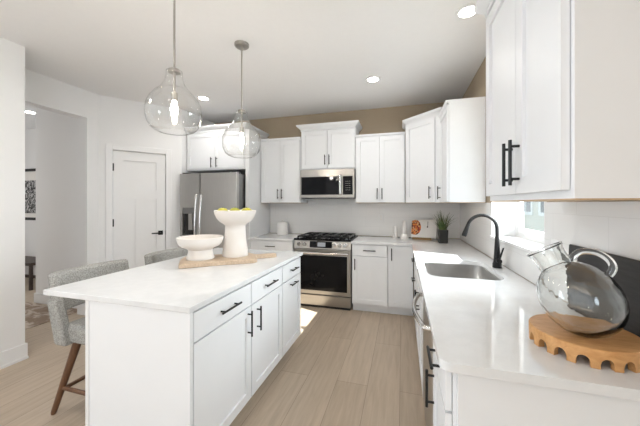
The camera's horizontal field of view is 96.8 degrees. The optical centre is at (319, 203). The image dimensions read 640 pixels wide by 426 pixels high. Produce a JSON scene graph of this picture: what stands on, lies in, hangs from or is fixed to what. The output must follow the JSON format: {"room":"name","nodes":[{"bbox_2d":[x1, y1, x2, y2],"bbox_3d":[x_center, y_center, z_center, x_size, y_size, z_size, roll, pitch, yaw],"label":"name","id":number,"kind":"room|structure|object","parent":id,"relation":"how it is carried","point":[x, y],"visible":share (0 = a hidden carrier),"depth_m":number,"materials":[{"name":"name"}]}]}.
{"room":"kitchen","nodes":[
{"label":"kitchen","id":0,"kind":"room"},
{"bbox_2d":[0,37,24,351],"bbox_3d":[-3.181,-0.010,1.923,0.620,2.820,1.530,0,0,16],"label":"wall","id":1,"kind":"structure","parent":0,"point":[12,55],"depth_m":2.49,"materials":[{"name":"paint"}]},
{"bbox_2d":[0,343,28,369],"bbox_3d":[-3.014,1.333,1.881,0.326,0.135,1.542,0,0,16],"label":"baseboard","id":2,"kind":"structure","parent":1,"relation":"attached to","point":[14,355],"depth_m":2.48,"materials":[{"name":"paint"}]},
{"bbox_2d":[25,128,35,270],"bbox_3d":[-5.069,-0.010,5.335,3.300,2.820,0.120,0,0,16],"label":"wall","id":3,"kind":"structure","parent":0,"point":[30,134],"depth_m":5.40,"materials":[{"name":"paint"}]},
{"bbox_2d":[25,168,35,219],"bbox_3d":[-5.426,-0.175,5.361,1.300,0.970,0.026,0,0,16],"label":"framed print","id":4,"kind":"object","parent":3,"relation":"attached to","point":[30,174],"visible":0.19,"depth_m":5.37,"materials":[{"name":"black paper"}]},
{"bbox_2d":[36,108,77,293],"bbox_3d":[-3.519,-0.010,3.944,1.049,2.820,0.114,0,0,16],"label":"wall","id":5,"kind":"structure","parent":0,"point":[56,133],"depth_m":3.93,"materials":[{"name":"paint"}]},
{"bbox_2d":[34,293,84,314],"bbox_3d":[-3.469,1.333,3.848,1.228,0.135,0.270,0,0,16],"label":"baseboard","id":6,"kind":"structure","parent":5,"relation":"attached to","point":[38,297],"depth_m":3.95,"materials":[{"name":"paint"}]},
{"bbox_2d":[25,69,97,303],"bbox_3d":[-3.101,-0.010,3.229,0.150,2.820,1.025,0,0,16],"label":"wall opening","id":7,"kind":"structure","parent":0,"point":[43,92],"depth_m":3.57,"materials":[{"name":"paint"}]},
{"bbox_2d":[98,95,181,262],"bbox_3d":[-2.518,-0.010,4.032,0.985,2.820,0.120,0,0,-35],"label":"wall","id":8,"kind":"structure","parent":0,"point":[120,121],"depth_m":3.93,"materials":[{"name":"paint"}]},
{"bbox_2d":[106,143,171,260],"bbox_3d":[-2.503,0.303,3.959,0.775,2.193,0.016,0,0,-35],"label":"trim","id":9,"kind":"structure","parent":8,"relation":"attached to","point":[109,147],"depth_m":3.81,"materials":[{"name":"paint"}]},
{"bbox_2d":[113,150,165,268],"bbox_3d":[-2.514,0.339,3.965,0.635,2.106,0.105,0,0,-35],"label":"door","id":10,"kind":"structure","parent":8,"relation":"in","point":[139,230],"depth_m":3.96,"materials":[{"name":"paint"}]},
{"bbox_2d":[182,110,213,172],"bbox_3d":[-2.019,-0.010,4.655,0.100,2.820,0.776,0,0,16],"label":"wall","id":11,"kind":"structure","parent":0,"point":[188,119],"depth_m":4.36,"materials":[{"name":"paint"}]},
{"bbox_2d":[0,277,425,425],"bbox_3d":[-3.113,1.450,1.836,9.000,0.100,8.200,0,0,16],"label":"floor","id":12,"kind":"structure","parent":0,"point":[351,367],"depth_m":2.26,"materials":[{"name":"brown wood"}]},
{"bbox_2d":[25,256,35,290],"bbox_3d":[-5.198,1.177,4.925,1.280,0.445,0.420,0,0,16],"label":"bench","id":13,"kind":"object","parent":12,"relation":"on","point":[30,261],"visible":0.27,"depth_m":4.60,"materials":[{"name":"brown wood"}]},
{"bbox_2d":[25,302,76,329],"bbox_3d":[-4.008,1.396,3.458,1.580,0.008,1.020,0,0,16],"label":"rug","id":14,"kind":"object","parent":12,"relation":"on","point":[36,314],"visible":0.33,"depth_m":3.60,"materials":[{"name":"beige fabric"}]},
{"bbox_2d":[47,259,128,414],"bbox_3d":[-1.543,0.935,2.095,0.517,0.936,0.576,0,0,16],"label":"bar stool","id":15,"kind":"object","parent":12,"relation":"on","point":[65,333],"visible":0.44,"depth_m":1.89,"materials":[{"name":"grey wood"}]},
{"bbox_2d":[85,300,192,425],"bbox_3d":[-0.932,0.959,1.455,0.673,0.882,0.045,0,0,16],"label":"island end panel","id":16,"kind":"object","parent":12,"relation":"on","point":[139,360],"visible":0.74,"depth_m":1.43,"materials":[{"name":"paint"}]},
{"bbox_2d":[144,247,187,264],"bbox_3d":[-1.340,0.935,2.796,0.517,0.936,0.576,0,0,16],"label":"bar stool","id":17,"kind":"object","parent":12,"relation":"on","point":[158,256],"visible":0.14,"depth_m":2.81,"materials":[{"name":"grey fabric"}]},
{"bbox_2d":[180,171,245,248],"bbox_3d":[-1.491,0.473,4.385,0.942,1.853,0.902,0,0,16],"label":"refrigerator","id":18,"kind":"object","parent":12,"relation":"on","point":[201,194],"visible":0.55,"depth_m":4.02,"materials":[{"name":"grey metal"}]},
{"bbox_2d":[193,283,252,425],"bbox_3d":[-0.816,0.959,1.710,0.663,0.882,0.548,0,0,16],"label":"base cabinet","id":19,"kind":"object","parent":12,"relation":"on","point":[223,327],"visible":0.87,"depth_m":1.59,"materials":[{"name":"paint"}]},
{"bbox_2d":[43,248,302,313],"bbox_3d":[-0.867,0.501,2.232,0.995,0.030,1.592,0,0,16],"label":"countertop","id":20,"kind":"structure","parent":19,"relation":"on","point":[162,285],"depth_m":1.71,"materials":[{"name":"white stone"}]},
{"bbox_2d":[179,252,275,268],"bbox_3d":[-0.755,0.469,2.418,0.790,0.034,0.350,0,0,-22],"label":"serving board","id":21,"kind":"object","parent":20,"relation":"on","point":[218,259],"visible":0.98,"depth_m":2.27,"materials":[{"name":"brown wood"}]},
{"bbox_2d":[176,234,223,260],"bbox_3d":[-0.987,0.362,2.346,0.362,0.179,0.362,0,0,16],"label":"pedestal bowl","id":22,"kind":"object","parent":21,"relation":"on","point":[199,247],"visible":1,"depth_m":2.25,"materials":[{"name":"ceramic"}]},
{"bbox_2d":[214,210,255,257],"bbox_3d":[-0.737,0.254,2.475,0.352,0.395,0.352,0,0,16],"label":"pedestal bowl","id":23,"kind":"object","parent":21,"relation":"on","point":[235,243],"visible":0.97,"depth_m":2.39,"materials":[{"name":"ceramic"}]},
{"bbox_2d":[246,129,269,248],"bbox_3d":[-0.947,0.166,4.394,0.058,2.469,0.678,0,0,16],"label":"panel","id":24,"kind":"object","parent":12,"relation":"on","point":[260,224],"visible":0.36,"depth_m":4.24,"materials":[{"name":"paint"}]},
{"bbox_2d":[250,267,281,396],"bbox_3d":[-0.669,0.959,2.219,0.663,0.882,0.508,0,0,16],"label":"base cabinet","id":25,"kind":"object","parent":12,"relation":"on","point":[266,290],"visible":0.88,"depth_m":2.11,"materials":[{"name":"paint"}]},
{"bbox_2d":[250,240,293,251],"bbox_3d":[-0.606,0.959,4.281,0.655,0.882,0.686,0,0,16],"label":"base cabinet","id":26,"kind":"object","parent":12,"relation":"on","point":[254,244],"visible":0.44,"depth_m":3.97,"materials":[{"name":"paint"}]},
{"bbox_2d":[249,233,300,240],"bbox_3d":[-0.601,0.501,4.290,0.663,0.030,0.669,0,0,16],"label":"countertop","id":27,"kind":"structure","parent":26,"relation":"on","point":[270,236],"depth_m":4.08,"materials":[{"name":"white stone"}]},
{"bbox_2d":[277,219,287,234],"bbox_3d":[-0.587,0.365,4.458,0.170,0.242,0.170,0,0,16],"label":"canister","id":28,"kind":"object","parent":27,"relation":"on","point":[282,227],"visible":0.99,"depth_m":4.39,"materials":[{"name":"white ceramic"}]},
{"bbox_2d":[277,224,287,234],"bbox_3d":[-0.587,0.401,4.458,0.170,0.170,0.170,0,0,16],"label":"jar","id":29,"kind":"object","parent":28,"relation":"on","point":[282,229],"depth_m":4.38,"materials":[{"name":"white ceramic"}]},
{"bbox_2d":[281,257,300,356],"bbox_3d":[-0.536,0.959,2.679,0.663,0.882,0.446,0,0,16],"label":"base cabinet","id":30,"kind":"object","parent":12,"relation":"on","point":[291,271],"visible":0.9,"depth_m":2.58,"materials":[{"name":"paint"}]},
{"bbox_2d":[294,232,357,309],"bbox_3d":[0.099,0.921,4.063,0.790,0.957,0.679,0,0,16],"label":"range","id":31,"kind":"object","parent":12,"relation":"on","point":[326,259],"visible":0.97,"depth_m":3.79,"materials":[{"name":"grey metal"}]},
{"bbox_2d":[294,234,357,241],"bbox_3d":[0.106,0.485,4.088,0.790,0.022,0.625,0,0,16],"label":"cooktop","id":32,"kind":"object","parent":31,"relation":"in","point":[303,237],"depth_m":3.87,"materials":[{"name":"black metal"}]},
{"bbox_2d":[352,244,387,312],"bbox_3d":[0.714,0.959,3.900,0.452,0.882,0.686,0,0,16],"label":"base cabinet","id":33,"kind":"object","parent":12,"relation":"on","point":[369,262],"visible":0.95,"depth_m":3.62,"materials":[{"name":"paint"}]},
{"bbox_2d":[388,245,412,315],"bbox_3d":[1.077,0.959,3.795,0.300,0.882,0.686,0,0,16],"label":"base cabinet","id":34,"kind":"object","parent":12,"relation":"on","point":[400,264],"visible":0.94,"depth_m":3.51,"materials":[{"name":"paint"}]},
{"bbox_2d":[411,258,416,337],"bbox_3d":[1.311,0.959,2.991,0.666,0.882,0.795,0,0,16],"label":"base cabinet","id":35,"kind":"object","parent":12,"relation":"on","point":[415,268],"visible":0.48,"depth_m":2.91,"materials":[{"name":"paint"}]},
{"bbox_2d":[414,272,422,393],"bbox_3d":[1.081,0.959,2.195,0.666,0.882,0.858,0,0,16],"label":"base cabinet","id":36,"kind":"object","parent":12,"relation":"on","point":[419,305],"visible":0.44,"depth_m":2.22,"materials":[{"name":"paint"}]},
{"bbox_2d":[411,293,432,425],"bbox_3d":[0.852,0.961,1.498,0.704,0.879,0.596,0,0,16],"label":"dishwasher","id":37,"kind":"object","parent":12,"relation":"on","point":[427,336],"visible":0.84,"depth_m":1.51,"materials":[{"name":"grey metal"}]},
{"bbox_2d":[425,343,456,425],"bbox_3d":[0.740,0.959,1.013,0.666,0.882,0.387,0,0,16],"label":"base cabinet","id":38,"kind":"object","parent":12,"relation":"on","point":[444,402],"visible":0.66,"depth_m":0.99,"materials":[{"name":"paint"}]},
{"bbox_2d":[351,236,639,400],"bbox_3d":[0.791,0.501,2.494,1.392,0.030,3.346,0,0,16],"label":"countertop","id":39,"kind":"structure","parent":38,"relation":"on","point":[479,327],"depth_m":1.10,"materials":[{"name":"white stone"}]},
{"bbox_2d":[392,226,397,237],"bbox_3d":[1.057,0.399,4.004,0.074,0.174,0.074,0,0,16],"label":"ceramic bottle","id":40,"kind":"object","parent":39,"relation":"on","point":[394,228],"visible":0.99,"depth_m":3.98,"materials":[{"name":"white ceramic"}]},
{"bbox_2d":[400,221,408,238],"bbox_3d":[1.174,0.360,3.949,0.112,0.252,0.112,0,0,16],"label":"ceramic bottle","id":41,"kind":"object","parent":39,"relation":"on","point":[404,235],"visible":1,"depth_m":3.92,"materials":[{"name":"white ceramic"}]},
{"bbox_2d":[412,237,431,239],"bbox_3d":[1.396,0.386,3.878,0.240,0.200,0.152,0,0,26],"label":"cookbook stand","id":42,"kind":"object","parent":39,"relation":"on","point":[414,238],"visible":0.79,"depth_m":3.82,"materials":[{"name":"brown wood"}]},
{"bbox_2d":[411,219,436,238],"bbox_3d":[1.413,0.340,3.865,0.320,0.244,0.113,0,0,26],"label":"cookbook","id":43,"kind":"object","parent":42,"relation":"on","point":[420,228],"visible":0.95,"depth_m":3.86,"materials":[{"name":"paper"}]},
{"bbox_2d":[411,220,420,234],"bbox_3d":[1.325,0.325,3.909,0.123,0.199,0.084,0,0,26],"label":"photo","id":44,"kind":"object","parent":43,"relation":"attached to","point":[416,224],"depth_m":3.91},
{"bbox_2d":[430,210,453,243],"bbox_3d":[1.523,0.284,3.486,0.421,0.403,0.364,0,0,-29],"label":"potted grass","id":45,"kind":"object","parent":39,"relation":"on","point":[442,225],"depth_m":3.47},
{"bbox_2d":[438,229,447,243],"bbox_3d":[1.522,0.403,3.516,0.112,0.164,0.112,0,0,16],"label":"pot","id":46,"kind":"object","parent":45,"relation":"on","point":[442,233],"depth_m":3.47,"materials":[{"name":"black ceramic"}]},
{"bbox_2d":[424,263,499,279],"bbox_3d":[1.042,0.614,2.145,0.504,0.195,0.656,0,0,16],"label":"sink","id":47,"kind":"object","parent":39,"relation":"in","point":[435,269],"visible":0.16,"depth_m":2.42,"materials":[{"name":"metal"}]},
{"bbox_2d":[462,214,503,267],"bbox_3d":[1.238,0.281,2.167,0.276,0.408,0.111,0,0,16],"label":"faucet","id":48,"kind":"object","parent":39,"relation":"on","point":[497,262],"visible":1,"depth_m":2.15,"materials":[{"name":"black metal"}]},
{"bbox_2d":[529,314,639,372],"bbox_3d":[0.889,0.457,0.961,0.296,0.057,0.296,0,0,16],"label":"arched riser","id":49,"kind":"object","parent":39,"relation":"on","point":[621,349],"visible":0.77,"depth_m":0.88,"materials":[{"name":"brown wood"}]},
{"bbox_2d":[526,241,629,338],"bbox_3d":[0.838,0.277,0.932,0.245,0.301,0.219,0,0,16],"label":"glass jug","id":50,"kind":"object","parent":49,"relation":"on","point":[584,300],"visible":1,"depth_m":0.87,"materials":[{"name":"clear glass"}]},
{"bbox_2d":[569,244,639,336],"bbox_3d":[1.091,0.337,1.069,0.025,0.297,0.540,0,0,16],"label":"board","id":51,"kind":"object","parent":39,"relation":"on","point":[627,276],"visible":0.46,"depth_m":0.97,"materials":[{"name":"black wood"}]},
{"bbox_2d":[457,374,639,425],"bbox_3d":[0.722,0.959,0.805,0.606,0.882,0.018,0,0,16],"label":"end panel","id":52,"kind":"object","parent":12,"relation":"on","point":[481,401],"visible":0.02,"depth_m":0.83,"materials":[{"name":"paint"}]},
{"bbox_2d":[0,0,486,129],"bbox_3d":[-3.113,-1.470,1.836,9.000,0.100,8.200,0,0,16],"label":"ceiling","id":53,"kind":"structure","parent":0,"point":[303,57],"depth_m":2.60,"materials":[{"name":"paint"}]},
{"bbox_2d":[144,0,201,135],"bbox_3d":[-0.924,-0.936,1.802,0.329,0.966,0.329,0,0,16],"label":"pendant light","id":54,"kind":"object","parent":53,"relation":"hanging from","point":[174,71],"visible":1,"depth_m":1.79,"materials":[{"name":"clear glass"}]},
{"bbox_2d":[171,73,177,101],"bbox_3d":[-0.924,-0.740,1.802,0.038,0.177,0.038,0,0,16],"label":"socket","id":55,"kind":"object","parent":54,"relation":"attached to","point":[174,96],"depth_m":1.79,"materials":[{"name":"silver metal"}]},
{"bbox_2d":[197,96,209,100],"bbox_3d":[-1.565,-1.415,3.815,0.170,0.008,0.170,0,0,16],"label":"recessed light","id":56,"kind":"object","parent":53,"relation":"in","point":[204,98],"visible":1,"depth_m":3.81,"materials":[{"name":"paint"}]},
{"bbox_2d":[222,40,260,157],"bbox_3d":[-0.696,-0.919,2.527,0.340,1.002,0.340,0,0,16],"label":"pendant light","id":57,"kind":"object","parent":53,"relation":"hanging from","point":[242,45],"visible":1,"depth_m":2.52,"materials":[{"name":"clear glass"}]},
{"bbox_2d":[240,113,243,132],"bbox_3d":[-0.696,-0.718,2.527,0.038,0.177,0.038,0,0,16],"label":"socket","id":58,"kind":"object","parent":57,"relation":"attached to","point":[241,128],"depth_m":2.52,"materials":[{"name":"silver metal"}]},
{"bbox_2d":[365,76,380,82],"bbox_3d":[0.604,-1.415,3.234,0.170,0.008,0.170,0,0,16],"label":"recessed light","id":59,"kind":"object","parent":53,"relation":"in","point":[371,79],"visible":1,"depth_m":3.23,"materials":[{"name":"paint"}]},
{"bbox_2d":[455,3,475,18],"bbox_3d":[1.090,-1.415,2.093,0.170,0.008,0.170,0,0,16],"label":"recessed light","id":60,"kind":"object","parent":53,"relation":"in","point":[466,11],"visible":0.77,"depth_m":2.10,"materials":[{"name":"paint"}]},
{"bbox_2d":[214,102,459,297],"bbox_3d":[0.103,-0.010,4.503,4.300,2.820,0.130,0,0,16],"label":"wall","id":61,"kind":"structure","parent":0,"point":[317,215],"depth_m":4.30,"materials":[{"name":"tile"}]},
{"bbox_2d":[184,122,268,173],"bbox_3d":[-1.448,-0.825,4.494,1.055,0.650,0.737,0,0,16],"label":"upper cabinet","id":62,"kind":"object","parent":61,"relation":"attached to","point":[205,152],"visible":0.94,"depth_m":4.20,"materials":[{"name":"paint"}]},
{"bbox_2d":[261,137,307,202],"bbox_3d":[-0.561,-0.499,4.429,0.655,0.978,0.375,0,0,16],"label":"upper cabinet","id":63,"kind":"object","parent":61,"relation":"attached to","point":[280,157],"visible":0.91,"depth_m":4.28,"materials":[{"name":"paint"}]},
{"bbox_2d":[296,120,361,169],"bbox_3d":[0.144,-0.823,4.221,0.915,0.655,0.405,0,0,16],"label":"upper cabinet","id":64,"kind":"object","parent":61,"relation":"attached to","point":[329,145],"visible":0.98,"depth_m":4.07,"materials":[{"name":"paint"}]},
{"bbox_2d":[300,168,355,198],"bbox_3d":[0.138,-0.281,4.193,0.794,0.413,0.443,0,0,16],"label":"microwave","id":65,"kind":"object","parent":64,"relation":"attached to","point":[326,183],"visible":0.99,"depth_m":4.03,"materials":[{"name":"grey metal"}]},
{"bbox_2d":[355,132,404,202],"bbox_3d":[0.856,-0.484,4.020,0.665,0.948,0.375,0,0,16],"label":"upper cabinet","id":66,"kind":"object","parent":61,"relation":"attached to","point":[380,157],"visible":1,"depth_m":3.87,"materials":[{"name":"paint"}]},
{"bbox_2d":[402,107,441,202],"bbox_3d":[1.452,-0.562,3.648,0.760,1.105,0.760,0,0,16],"label":"upper cabinet","id":67,"kind":"object","parent":61,"relation":"attached to","point":[422,131],"visible":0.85,"depth_m":3.53,"materials":[{"name":"paint"}]},
{"bbox_2d":[460,57,639,284],"bbox_3d":[1.190,-0.010,0.958,0.225,2.820,6.100,0,0,16],"label":"wall","id":68,"kind":"structure","parent":0,"point":[608,227],"depth_m":1.37,"materials":[{"name":"tile"}]},
{"bbox_2d":[437,96,485,202],"bbox_3d":[1.468,-0.515,3.011,0.376,1.010,0.541,0,0,16],"label":"upper cabinet","id":69,"kind":"object","parent":68,"relation":"attached to","point":[462,121],"visible":1,"depth_m":2.75,"materials":[{"name":"paint"}]},
{"bbox_2d":[490,202,544,252],"bbox_3d":[1.498,-0.229,2.029,0.247,1.062,0.990,0,0,16],"label":"window","id":70,"kind":"structure","parent":68,"relation":"in","point":[509,216],"depth_m":2.43,"materials":[{"name":"glass"}]},
{"bbox_2d":[551,239,559,243],"bbox_3d":[1.217,0.245,1.470,0.007,0.120,0.080,0,0,16],"label":"wall outlet","id":71,"kind":"object","parent":68,"relation":"attached to","point":[552,240],"visible":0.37,"depth_m":1.47,"materials":[{"name":"paint"}]},
{"bbox_2d":[474,0,639,201],"bbox_3d":[0.899,-0.527,1.071,0.393,1.035,0.837,0,0,16],"label":"upper cabinet","id":72,"kind":"object","parent":68,"relation":"attached to","point":[563,76],"visible":1,"depth_m":0.77,"materials":[{"name":"paint"}]},
{"label":"outside","id":73,"kind":"structure","parent":0,"visible":0},
{"bbox_3d":[20.995,1.800,16.837,29.000,0.100,36.000,0,0,16],"label":"ground","id":74,"kind":"structure","parent":73,"visible":0},
{"bbox_2d":[520,202,543,243],"bbox_3d":[12.258,-0.575,11.813,7.600,4.650,19.100,0,0,16],"label":"neighbor house","id":75,"kind":"structure","parent":74,"relation":"on","point":[533,211],"depth_m":11.19,"materials":[{"name":"white"}]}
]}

